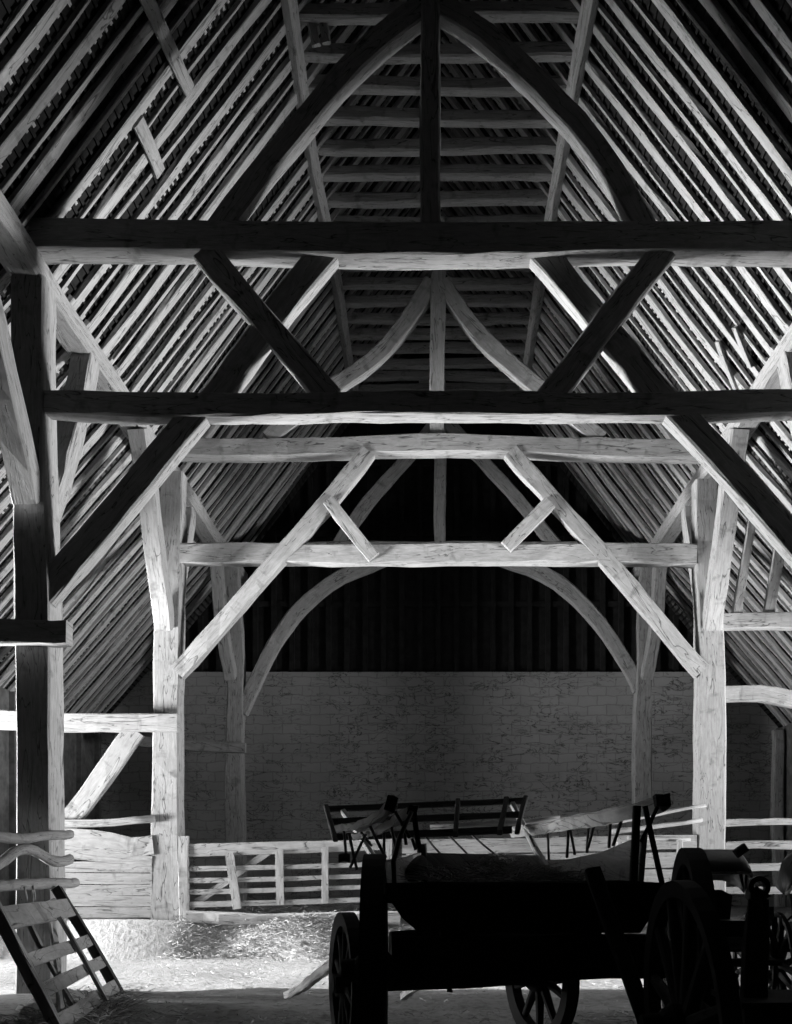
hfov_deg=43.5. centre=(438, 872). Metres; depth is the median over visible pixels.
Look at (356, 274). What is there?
rafter
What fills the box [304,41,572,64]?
beam
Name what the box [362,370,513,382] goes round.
beam
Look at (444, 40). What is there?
rafter
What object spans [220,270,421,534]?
rafter
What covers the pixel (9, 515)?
rafter
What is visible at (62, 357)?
rafter
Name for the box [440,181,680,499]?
rafter
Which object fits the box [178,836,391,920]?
gate
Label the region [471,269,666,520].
rafter
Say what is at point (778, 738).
wall post
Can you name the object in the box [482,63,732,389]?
rafter
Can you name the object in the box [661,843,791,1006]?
carriage
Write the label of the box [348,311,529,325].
beam
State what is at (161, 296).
rafter
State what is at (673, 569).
rafter
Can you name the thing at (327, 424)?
rafter
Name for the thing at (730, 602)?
rafter
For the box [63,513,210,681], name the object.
rafter
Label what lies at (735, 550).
rafter
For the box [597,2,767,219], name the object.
rafter
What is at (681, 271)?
rafter
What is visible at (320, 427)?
rafter
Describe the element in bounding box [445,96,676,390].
rafter
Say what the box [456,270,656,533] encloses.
rafter
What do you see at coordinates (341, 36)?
rafter
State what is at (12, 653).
rafter
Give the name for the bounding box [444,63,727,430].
rafter
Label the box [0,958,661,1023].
straw
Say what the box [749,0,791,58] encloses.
rafter
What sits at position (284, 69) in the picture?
rafter
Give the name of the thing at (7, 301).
rafter
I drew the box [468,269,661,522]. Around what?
rafter
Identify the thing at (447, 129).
rafter
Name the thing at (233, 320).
rafter
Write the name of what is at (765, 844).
rail fence
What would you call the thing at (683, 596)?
rafter
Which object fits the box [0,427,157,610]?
rafter
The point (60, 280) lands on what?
rafter
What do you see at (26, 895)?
cord
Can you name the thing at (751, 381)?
rafter
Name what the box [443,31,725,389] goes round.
rafter
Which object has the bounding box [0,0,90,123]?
rafter
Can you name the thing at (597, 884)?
plank
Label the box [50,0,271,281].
rafter
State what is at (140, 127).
brace
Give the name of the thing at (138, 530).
rafter
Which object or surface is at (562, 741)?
wall
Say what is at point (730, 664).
rafter
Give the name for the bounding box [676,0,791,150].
rafter
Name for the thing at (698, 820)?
pole
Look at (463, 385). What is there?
beam
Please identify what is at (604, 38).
rafter
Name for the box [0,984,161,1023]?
straw
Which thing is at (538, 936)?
wagon
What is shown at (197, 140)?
rafter
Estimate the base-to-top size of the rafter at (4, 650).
4.086 m
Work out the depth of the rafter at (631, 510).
20.64 m
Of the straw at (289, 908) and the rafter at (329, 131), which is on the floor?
the straw at (289, 908)
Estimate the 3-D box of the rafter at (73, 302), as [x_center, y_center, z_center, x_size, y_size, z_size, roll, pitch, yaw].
[-6.211,-5.004,12.143,3.565,4.088,0.203,0,0,0]
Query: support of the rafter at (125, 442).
attached to the ceiling
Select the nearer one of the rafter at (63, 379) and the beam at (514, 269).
the rafter at (63, 379)
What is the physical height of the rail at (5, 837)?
0.196 m
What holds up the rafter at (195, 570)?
attached to the ceiling
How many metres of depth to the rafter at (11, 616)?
16.06 m
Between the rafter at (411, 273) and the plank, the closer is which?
the plank
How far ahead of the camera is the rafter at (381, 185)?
16.66 m
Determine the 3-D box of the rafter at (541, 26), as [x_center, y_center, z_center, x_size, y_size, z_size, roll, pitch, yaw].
[2.326,-9.858,13.025,4.565,6.000,0.085,0,0,0]
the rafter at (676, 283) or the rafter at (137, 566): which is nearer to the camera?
the rafter at (676, 283)
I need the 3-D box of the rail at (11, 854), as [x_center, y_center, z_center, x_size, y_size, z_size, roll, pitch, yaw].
[-4.011,-0.104,8.896,0.141,0.366,3.793,0,0,0]
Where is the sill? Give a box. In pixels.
[186,910,399,925]
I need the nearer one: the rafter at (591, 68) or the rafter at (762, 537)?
the rafter at (591, 68)
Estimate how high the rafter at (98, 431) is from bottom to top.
4.086 m
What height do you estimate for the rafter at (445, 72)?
6.000 m
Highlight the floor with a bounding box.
[0,905,791,1023]
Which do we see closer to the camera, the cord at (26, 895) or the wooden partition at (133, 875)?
the cord at (26, 895)
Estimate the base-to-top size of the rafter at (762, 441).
4.094 m
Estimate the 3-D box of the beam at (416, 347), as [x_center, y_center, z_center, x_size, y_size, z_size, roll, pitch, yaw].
[0.000,-10.643,20.092,3.564,0.237,0.178,0,0,0]
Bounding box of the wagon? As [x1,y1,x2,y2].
[283,793,716,1023]
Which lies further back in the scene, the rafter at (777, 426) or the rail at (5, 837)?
the rafter at (777, 426)
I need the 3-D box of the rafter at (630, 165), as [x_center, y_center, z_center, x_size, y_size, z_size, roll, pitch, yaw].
[2.321,-9.851,13.284,4.584,6.010,0.185,0,0,0]
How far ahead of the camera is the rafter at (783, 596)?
17.79 m
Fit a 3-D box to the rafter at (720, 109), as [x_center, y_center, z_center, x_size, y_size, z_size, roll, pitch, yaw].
[2.324,-9.858,11.297,4.560,6.004,0.110,0,0,0]
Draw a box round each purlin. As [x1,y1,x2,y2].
[281,0,358,390]
[519,0,598,390]
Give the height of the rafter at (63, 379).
4.072 m
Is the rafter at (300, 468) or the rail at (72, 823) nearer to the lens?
the rail at (72, 823)
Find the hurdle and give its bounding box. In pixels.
[0,885,126,1023]
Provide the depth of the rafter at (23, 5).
9.02 m
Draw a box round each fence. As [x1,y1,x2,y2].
[402,835,696,881]
[725,818,791,893]
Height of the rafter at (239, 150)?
5.996 m
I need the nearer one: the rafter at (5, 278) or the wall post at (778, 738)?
the rafter at (5, 278)
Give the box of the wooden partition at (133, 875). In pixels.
[65,849,152,917]
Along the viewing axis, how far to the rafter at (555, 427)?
21.21 m
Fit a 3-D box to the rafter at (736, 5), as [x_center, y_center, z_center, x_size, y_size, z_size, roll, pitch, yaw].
[2.326,-9.858,10.142,4.565,6.000,0.085,0,0,0]
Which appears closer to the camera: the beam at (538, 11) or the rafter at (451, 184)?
the beam at (538, 11)
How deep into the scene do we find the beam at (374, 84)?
13.30 m
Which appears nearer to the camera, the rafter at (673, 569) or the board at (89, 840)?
the board at (89, 840)
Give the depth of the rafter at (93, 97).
10.35 m
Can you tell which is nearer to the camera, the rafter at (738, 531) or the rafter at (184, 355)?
the rafter at (184, 355)
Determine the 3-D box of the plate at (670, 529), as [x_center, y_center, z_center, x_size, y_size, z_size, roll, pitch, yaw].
[4.489,-6.613,14.140,0.422,0.304,16.282,0,0,0]
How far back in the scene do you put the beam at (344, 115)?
13.87 m
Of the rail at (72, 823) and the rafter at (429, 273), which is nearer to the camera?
the rail at (72, 823)
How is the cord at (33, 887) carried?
hanging from the rail at (39, 883)
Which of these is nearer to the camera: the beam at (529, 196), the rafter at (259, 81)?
the rafter at (259, 81)
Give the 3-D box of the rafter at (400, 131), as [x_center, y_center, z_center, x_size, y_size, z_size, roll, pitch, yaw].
[-2.319,-9.851,16.133,4.584,6.013,0.216,0,0,0]
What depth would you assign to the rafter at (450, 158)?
17.53 m
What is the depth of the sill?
15.60 m
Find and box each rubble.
[15,1002,40,1019]
[27,994,65,1003]
[64,988,84,1000]
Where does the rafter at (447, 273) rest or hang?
attached to the ceiling
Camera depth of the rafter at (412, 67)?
15.22 m
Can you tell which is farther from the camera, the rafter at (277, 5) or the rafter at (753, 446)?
the rafter at (753, 446)
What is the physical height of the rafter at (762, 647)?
4.094 m
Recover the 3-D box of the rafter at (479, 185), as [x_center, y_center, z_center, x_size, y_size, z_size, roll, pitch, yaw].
[2.318,-9.851,17.283,4.584,6.010,0.294,0,0,0]
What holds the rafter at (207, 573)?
attached to the ceiling
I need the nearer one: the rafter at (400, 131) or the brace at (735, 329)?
the brace at (735, 329)
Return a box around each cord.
[24,886,27,902]
[32,885,35,901]
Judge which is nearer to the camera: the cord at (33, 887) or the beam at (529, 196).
the cord at (33, 887)
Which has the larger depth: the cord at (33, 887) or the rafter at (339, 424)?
the rafter at (339, 424)
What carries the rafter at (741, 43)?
attached to the ceiling
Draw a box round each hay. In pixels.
[397,860,604,881]
[429,850,542,870]
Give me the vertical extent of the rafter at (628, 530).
6.004 m
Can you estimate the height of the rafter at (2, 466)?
4.086 m
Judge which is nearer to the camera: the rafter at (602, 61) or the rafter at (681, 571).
the rafter at (602, 61)
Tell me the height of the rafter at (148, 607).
4.081 m
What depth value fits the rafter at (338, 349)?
19.45 m
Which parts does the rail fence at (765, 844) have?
rail, rail, rail, rail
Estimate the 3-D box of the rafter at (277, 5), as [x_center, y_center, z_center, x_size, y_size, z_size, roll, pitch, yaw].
[-2.329,-9.859,11.851,4.565,5.996,0.095,0,0,0]
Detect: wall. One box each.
[0,687,100,906]
[101,672,777,906]
[185,326,692,671]
[776,723,791,906]
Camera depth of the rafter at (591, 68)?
12.64 m
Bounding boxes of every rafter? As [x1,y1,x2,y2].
[0,0,32,43]
[0,0,71,90]
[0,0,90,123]
[0,0,125,168]
[0,2,143,193]
[0,267,10,293]
[0,338,100,453]
[0,353,109,483]
[0,357,113,493]
[0,365,118,513]
[0,378,126,529]
[0,391,133,550]
[0,424,118,563]
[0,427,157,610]
[0,429,125,580]
[0,438,128,591]
[0,463,132,617]
[0,467,184,685]
[0,476,187,687]
[0,646,13,661]
[0,648,14,669]
[2,294,10,310]
[7,0,177,212]
[7,278,61,338]
[7,533,142,690]
[7,610,13,618]
[20,0,197,226]
[45,0,229,217]
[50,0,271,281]
[56,313,85,349]
[56,319,90,372]
[59,0,280,290]
[63,496,200,657]
[63,500,202,662]
[63,504,203,675]
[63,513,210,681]
[63,520,214,692]
[64,524,216,698]
[64,525,219,708]
[64,532,222,712]
[67,295,78,308]
[69,534,224,712]
[72,0,311,310]
[73,488,195,631]
[77,0,243,217]
[78,0,324,317]
[78,566,207,712]
[81,568,210,713]
[87,0,345,332]
[88,575,210,713]
[93,0,356,340]
[93,580,211,713]
[100,0,375,355]
[102,587,211,713]
[111,0,389,364]
[116,0,406,375]
[124,186,273,384]
[128,64,385,391]
[140,38,414,391]
[150,69,419,431]
[151,37,420,391]
[156,95,417,436]
[164,64,417,391]
[180,157,419,471]
[187,181,413,479]
[188,181,419,486]
[194,191,419,491]
[196,207,419,498]
[199,99,419,391]
[202,212,419,503]
[204,271,387,510]
[207,271,392,514]
[209,271,401,521]
[214,270,408,525]
[217,270,416,529]
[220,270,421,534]
[224,270,429,540]
[226,271,430,541]
[231,390,349,541]
[237,382,360,541]
[242,370,378,541]
[251,307,429,541]
[343,127,413,214]
[354,128,418,215]
[363,157,411,215]
[440,156,688,484]
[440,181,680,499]
[441,36,710,390]
[441,67,720,434]
[441,98,531,212]
[441,106,523,213]
[441,132,697,472]
[441,207,672,510]
[441,211,669,513]
[442,190,676,502]
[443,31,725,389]
[443,127,700,466]
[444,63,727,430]
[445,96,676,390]
[446,270,654,538]
[446,271,650,542]
[447,156,691,478]
[447,181,684,489]
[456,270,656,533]
[458,0,752,381]
[459,269,658,528]
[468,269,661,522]
[470,0,760,376]
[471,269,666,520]
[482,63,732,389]
[489,0,765,364]
[489,63,747,388]
[494,368,628,542]
[497,368,634,542]
[501,0,772,355]
[515,383,639,542]
[519,0,778,342]
[533,0,788,333]
[550,424,646,542]
[570,0,791,292]
[570,23,791,314]
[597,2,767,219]
[605,0,789,220]
[630,0,791,213]
[648,542,776,686]
[650,538,786,688]
[652,0,791,185]
[654,532,791,689]
[656,525,791,685]
[660,521,791,673]
[666,513,791,657]
[666,576,791,721]
[666,580,789,725]
[666,589,784,725]
[667,567,791,717]
[670,505,791,651]
[674,502,791,636]
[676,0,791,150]
[678,533,791,668]
[681,489,791,611]
[684,483,791,609]
[690,475,791,593]
[691,470,791,589]
[697,464,791,574]
[699,0,791,122]
[719,428,791,512]
[728,0,791,81]
[731,552,783,611]
[745,386,791,450]
[748,439,791,495]
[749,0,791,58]
[749,380,788,427]
[752,428,791,479]
[760,422,791,462]
[768,344,776,353]
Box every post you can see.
[676,840,682,853]
[770,730,785,906]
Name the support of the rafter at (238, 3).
attached to the ceiling
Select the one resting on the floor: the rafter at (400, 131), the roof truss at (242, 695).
the roof truss at (242, 695)
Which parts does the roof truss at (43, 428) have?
arcade post, king post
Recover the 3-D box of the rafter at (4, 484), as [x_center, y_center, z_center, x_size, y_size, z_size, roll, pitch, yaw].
[-6.218,-5.011,13.547,3.549,4.070,0.105,0,0,0]
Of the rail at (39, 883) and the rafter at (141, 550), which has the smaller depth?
the rail at (39, 883)
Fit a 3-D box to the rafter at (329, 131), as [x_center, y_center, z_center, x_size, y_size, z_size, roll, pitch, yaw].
[-2.318,-9.855,14.466,4.583,6.014,0.236,0,0,0]
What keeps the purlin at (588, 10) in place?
attached to the rafter at (600, 201)
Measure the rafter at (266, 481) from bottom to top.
6.012 m
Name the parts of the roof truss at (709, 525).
arcade post, king post, arcade post, aisle rail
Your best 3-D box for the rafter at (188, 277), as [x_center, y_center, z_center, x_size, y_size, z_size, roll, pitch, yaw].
[-2.317,-9.848,13.833,4.583,6.012,0.208,0,0,0]
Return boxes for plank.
[584,866,644,1023]
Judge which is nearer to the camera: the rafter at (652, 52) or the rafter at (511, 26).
the rafter at (652, 52)
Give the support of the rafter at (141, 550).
attached to the ceiling
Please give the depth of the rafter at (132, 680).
22.08 m
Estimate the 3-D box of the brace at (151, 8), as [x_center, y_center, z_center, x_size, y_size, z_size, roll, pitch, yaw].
[-2.922,-8.953,10.678,0.129,0.290,1.477,0,0,4]
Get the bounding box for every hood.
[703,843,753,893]
[776,853,791,894]
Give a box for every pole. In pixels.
[604,804,706,825]
[612,818,702,834]
[627,835,690,841]
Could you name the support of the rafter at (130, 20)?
attached to the ceiling
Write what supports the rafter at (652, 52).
attached to the ceiling
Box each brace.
[133,115,164,178]
[139,0,193,96]
[715,340,738,389]
[732,326,753,367]
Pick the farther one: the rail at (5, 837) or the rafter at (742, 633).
the rafter at (742, 633)
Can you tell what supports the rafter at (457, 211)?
attached to the ceiling
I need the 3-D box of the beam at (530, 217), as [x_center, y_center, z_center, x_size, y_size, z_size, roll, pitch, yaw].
[0.000,-10.628,16.176,3.564,0.229,0.183,0,0,0]
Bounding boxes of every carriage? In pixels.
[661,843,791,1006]
[768,853,791,988]
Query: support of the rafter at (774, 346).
attached to the ceiling
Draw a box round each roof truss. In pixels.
[0,0,791,993]
[0,215,791,919]
[115,372,666,907]
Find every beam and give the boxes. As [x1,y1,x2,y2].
[299,0,578,25]
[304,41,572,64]
[308,74,566,96]
[317,137,555,156]
[322,164,551,181]
[324,106,553,128]
[327,188,547,208]
[333,213,544,221]
[340,268,531,272]
[341,276,534,290]
[344,294,531,307]
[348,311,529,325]
[349,327,527,339]
[351,341,524,355]
[354,357,522,369]
[359,382,518,390]
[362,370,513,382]
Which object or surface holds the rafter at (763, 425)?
attached to the ceiling
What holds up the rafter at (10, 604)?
attached to the ceiling
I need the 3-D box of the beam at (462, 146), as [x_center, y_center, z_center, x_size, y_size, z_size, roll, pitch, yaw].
[0.000,-10.631,14.492,3.562,0.212,0.188,0,0,0]
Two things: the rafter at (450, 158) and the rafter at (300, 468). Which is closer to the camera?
the rafter at (450, 158)
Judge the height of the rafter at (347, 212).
6.001 m
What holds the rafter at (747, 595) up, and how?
attached to the ceiling
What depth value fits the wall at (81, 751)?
17.70 m
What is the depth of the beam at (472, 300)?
18.34 m
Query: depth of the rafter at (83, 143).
10.66 m
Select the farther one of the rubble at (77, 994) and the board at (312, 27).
the board at (312, 27)
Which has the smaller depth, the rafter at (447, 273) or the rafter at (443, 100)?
the rafter at (443, 100)
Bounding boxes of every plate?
[0,190,246,583]
[631,324,791,580]
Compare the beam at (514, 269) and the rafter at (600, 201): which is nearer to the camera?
the rafter at (600, 201)
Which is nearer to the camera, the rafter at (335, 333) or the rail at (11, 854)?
the rail at (11, 854)
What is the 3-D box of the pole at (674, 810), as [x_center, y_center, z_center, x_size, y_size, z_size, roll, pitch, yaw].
[3.338,-0.901,15.380,1.768,0.368,0.075,0,0,-12]
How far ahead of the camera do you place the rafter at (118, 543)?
17.21 m
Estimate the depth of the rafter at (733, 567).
18.67 m
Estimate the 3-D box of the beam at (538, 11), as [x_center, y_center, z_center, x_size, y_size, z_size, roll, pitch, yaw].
[0.000,-10.638,12.247,3.563,0.212,0.186,0,0,0]
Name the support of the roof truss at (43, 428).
on the floor
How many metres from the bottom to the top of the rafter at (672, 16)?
6.015 m
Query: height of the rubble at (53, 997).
0.194 m
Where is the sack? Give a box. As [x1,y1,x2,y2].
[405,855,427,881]
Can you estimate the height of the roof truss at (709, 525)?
11.342 m
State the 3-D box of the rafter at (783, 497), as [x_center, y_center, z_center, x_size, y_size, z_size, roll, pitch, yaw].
[6.213,-5.002,15.582,3.559,4.087,0.168,0,0,0]
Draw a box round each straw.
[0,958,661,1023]
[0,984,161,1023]
[156,910,647,960]
[193,900,401,917]
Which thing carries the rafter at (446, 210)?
attached to the ceiling
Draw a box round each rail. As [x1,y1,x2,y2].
[0,830,73,843]
[0,844,73,869]
[0,878,79,891]
[65,815,155,827]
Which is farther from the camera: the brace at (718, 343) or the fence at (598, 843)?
the fence at (598, 843)
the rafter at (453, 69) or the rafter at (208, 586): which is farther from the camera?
the rafter at (208, 586)
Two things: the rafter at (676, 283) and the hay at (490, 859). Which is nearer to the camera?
the hay at (490, 859)
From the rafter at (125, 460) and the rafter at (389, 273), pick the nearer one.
the rafter at (125, 460)
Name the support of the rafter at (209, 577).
attached to the ceiling
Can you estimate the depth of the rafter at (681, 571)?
20.64 m
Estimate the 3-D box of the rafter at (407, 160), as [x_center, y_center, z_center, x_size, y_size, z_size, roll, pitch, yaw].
[-2.327,-9.857,16.980,4.563,6.002,0.100,0,0,0]
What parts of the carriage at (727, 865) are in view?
seat, footboard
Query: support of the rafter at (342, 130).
attached to the ceiling
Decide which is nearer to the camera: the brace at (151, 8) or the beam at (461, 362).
the brace at (151, 8)
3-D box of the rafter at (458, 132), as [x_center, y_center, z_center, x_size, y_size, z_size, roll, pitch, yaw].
[2.318,-9.851,16.717,4.584,6.010,0.294,0,0,0]
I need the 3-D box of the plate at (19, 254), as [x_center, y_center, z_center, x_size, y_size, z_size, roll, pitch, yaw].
[-4.484,-6.614,14.140,0.408,0.306,16.282,0,0,0]
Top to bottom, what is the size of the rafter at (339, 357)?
6.001 m
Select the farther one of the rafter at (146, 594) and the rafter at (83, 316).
the rafter at (146, 594)
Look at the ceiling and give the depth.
12.58 m
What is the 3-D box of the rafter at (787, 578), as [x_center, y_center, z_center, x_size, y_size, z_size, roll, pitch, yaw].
[6.211,-5.004,17.320,3.573,4.090,0.246,0,0,0]
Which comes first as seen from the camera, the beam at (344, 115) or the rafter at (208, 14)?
the rafter at (208, 14)
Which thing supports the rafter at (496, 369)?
attached to the ceiling
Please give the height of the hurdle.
1.194 m
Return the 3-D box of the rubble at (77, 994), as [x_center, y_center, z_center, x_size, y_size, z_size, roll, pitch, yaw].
[-3.618,1.227,9.707,0.312,0.201,0.256,0,0,0]
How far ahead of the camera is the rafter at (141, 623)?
20.35 m
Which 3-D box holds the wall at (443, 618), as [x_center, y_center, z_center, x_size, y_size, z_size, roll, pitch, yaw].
[0.000,-8.652,22.565,13.200,8.404,0.270,0,0,0]
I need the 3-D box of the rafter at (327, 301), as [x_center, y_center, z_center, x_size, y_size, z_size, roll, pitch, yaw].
[-2.319,-9.851,17.827,4.584,6.013,0.216,0,0,0]
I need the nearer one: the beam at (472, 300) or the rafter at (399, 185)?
the rafter at (399, 185)
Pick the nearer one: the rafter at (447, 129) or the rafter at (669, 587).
the rafter at (447, 129)
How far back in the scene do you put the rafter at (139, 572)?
18.67 m
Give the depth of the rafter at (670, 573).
21.20 m
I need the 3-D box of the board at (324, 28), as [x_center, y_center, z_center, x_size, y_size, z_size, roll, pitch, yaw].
[-1.417,-10.450,12.295,0.161,0.315,0.065,0,0,0]
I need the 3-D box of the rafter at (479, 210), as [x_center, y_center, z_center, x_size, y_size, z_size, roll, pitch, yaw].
[2.321,-9.856,17.876,4.575,6.013,0.283,0,0,0]
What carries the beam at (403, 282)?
attached to the rafter at (479, 210)
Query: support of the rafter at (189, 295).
attached to the ceiling
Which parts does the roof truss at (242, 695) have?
aisle rail, arcade post, king post, arcade post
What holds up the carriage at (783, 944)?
on the floor
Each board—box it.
[65,828,154,856]
[307,22,320,47]
[319,22,330,44]
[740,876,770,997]
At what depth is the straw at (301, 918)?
15.40 m
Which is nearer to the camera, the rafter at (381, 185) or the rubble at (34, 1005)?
the rubble at (34, 1005)
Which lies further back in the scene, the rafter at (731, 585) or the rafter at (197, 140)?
the rafter at (731, 585)
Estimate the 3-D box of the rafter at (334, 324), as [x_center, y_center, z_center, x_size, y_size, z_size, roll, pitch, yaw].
[-2.322,-9.856,18.691,4.563,6.001,0.103,0,0,0]
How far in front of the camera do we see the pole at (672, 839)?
15.41 m
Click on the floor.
(131, 945)
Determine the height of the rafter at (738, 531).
4.072 m
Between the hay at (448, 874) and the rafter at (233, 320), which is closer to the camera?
the hay at (448, 874)
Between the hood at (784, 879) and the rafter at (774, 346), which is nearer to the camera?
the hood at (784, 879)
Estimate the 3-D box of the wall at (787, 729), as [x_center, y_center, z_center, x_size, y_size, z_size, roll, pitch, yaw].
[10.590,-0.858,9.400,6.020,4.816,25.800,0,0,0]
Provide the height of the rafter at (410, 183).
6.001 m
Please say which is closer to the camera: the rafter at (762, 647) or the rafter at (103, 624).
the rafter at (103, 624)
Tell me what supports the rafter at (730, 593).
attached to the ceiling
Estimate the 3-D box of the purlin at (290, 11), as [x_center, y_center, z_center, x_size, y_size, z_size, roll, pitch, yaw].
[-1.799,-10.387,14.450,0.283,0.264,15.902,0,0,0]
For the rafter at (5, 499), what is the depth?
13.76 m
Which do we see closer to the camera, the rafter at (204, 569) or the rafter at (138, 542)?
the rafter at (138, 542)
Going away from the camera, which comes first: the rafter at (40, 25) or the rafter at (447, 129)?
the rafter at (40, 25)
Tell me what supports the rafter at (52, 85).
attached to the ceiling
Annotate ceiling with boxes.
[0,0,791,727]
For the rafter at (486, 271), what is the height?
6.000 m
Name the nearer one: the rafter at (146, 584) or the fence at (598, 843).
the fence at (598, 843)
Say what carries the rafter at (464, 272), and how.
attached to the ceiling
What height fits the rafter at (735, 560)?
4.087 m
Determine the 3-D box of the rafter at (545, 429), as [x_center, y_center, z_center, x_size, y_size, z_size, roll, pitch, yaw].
[2.321,-9.851,21.826,4.584,6.010,0.185,0,0,0]
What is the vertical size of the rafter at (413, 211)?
6.014 m
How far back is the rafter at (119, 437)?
14.93 m
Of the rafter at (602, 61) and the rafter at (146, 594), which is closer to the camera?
the rafter at (602, 61)
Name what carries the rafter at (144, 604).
attached to the ceiling
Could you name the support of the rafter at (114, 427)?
attached to the ceiling
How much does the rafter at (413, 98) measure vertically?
6.001 m
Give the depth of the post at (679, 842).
15.35 m
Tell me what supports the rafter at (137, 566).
attached to the ceiling

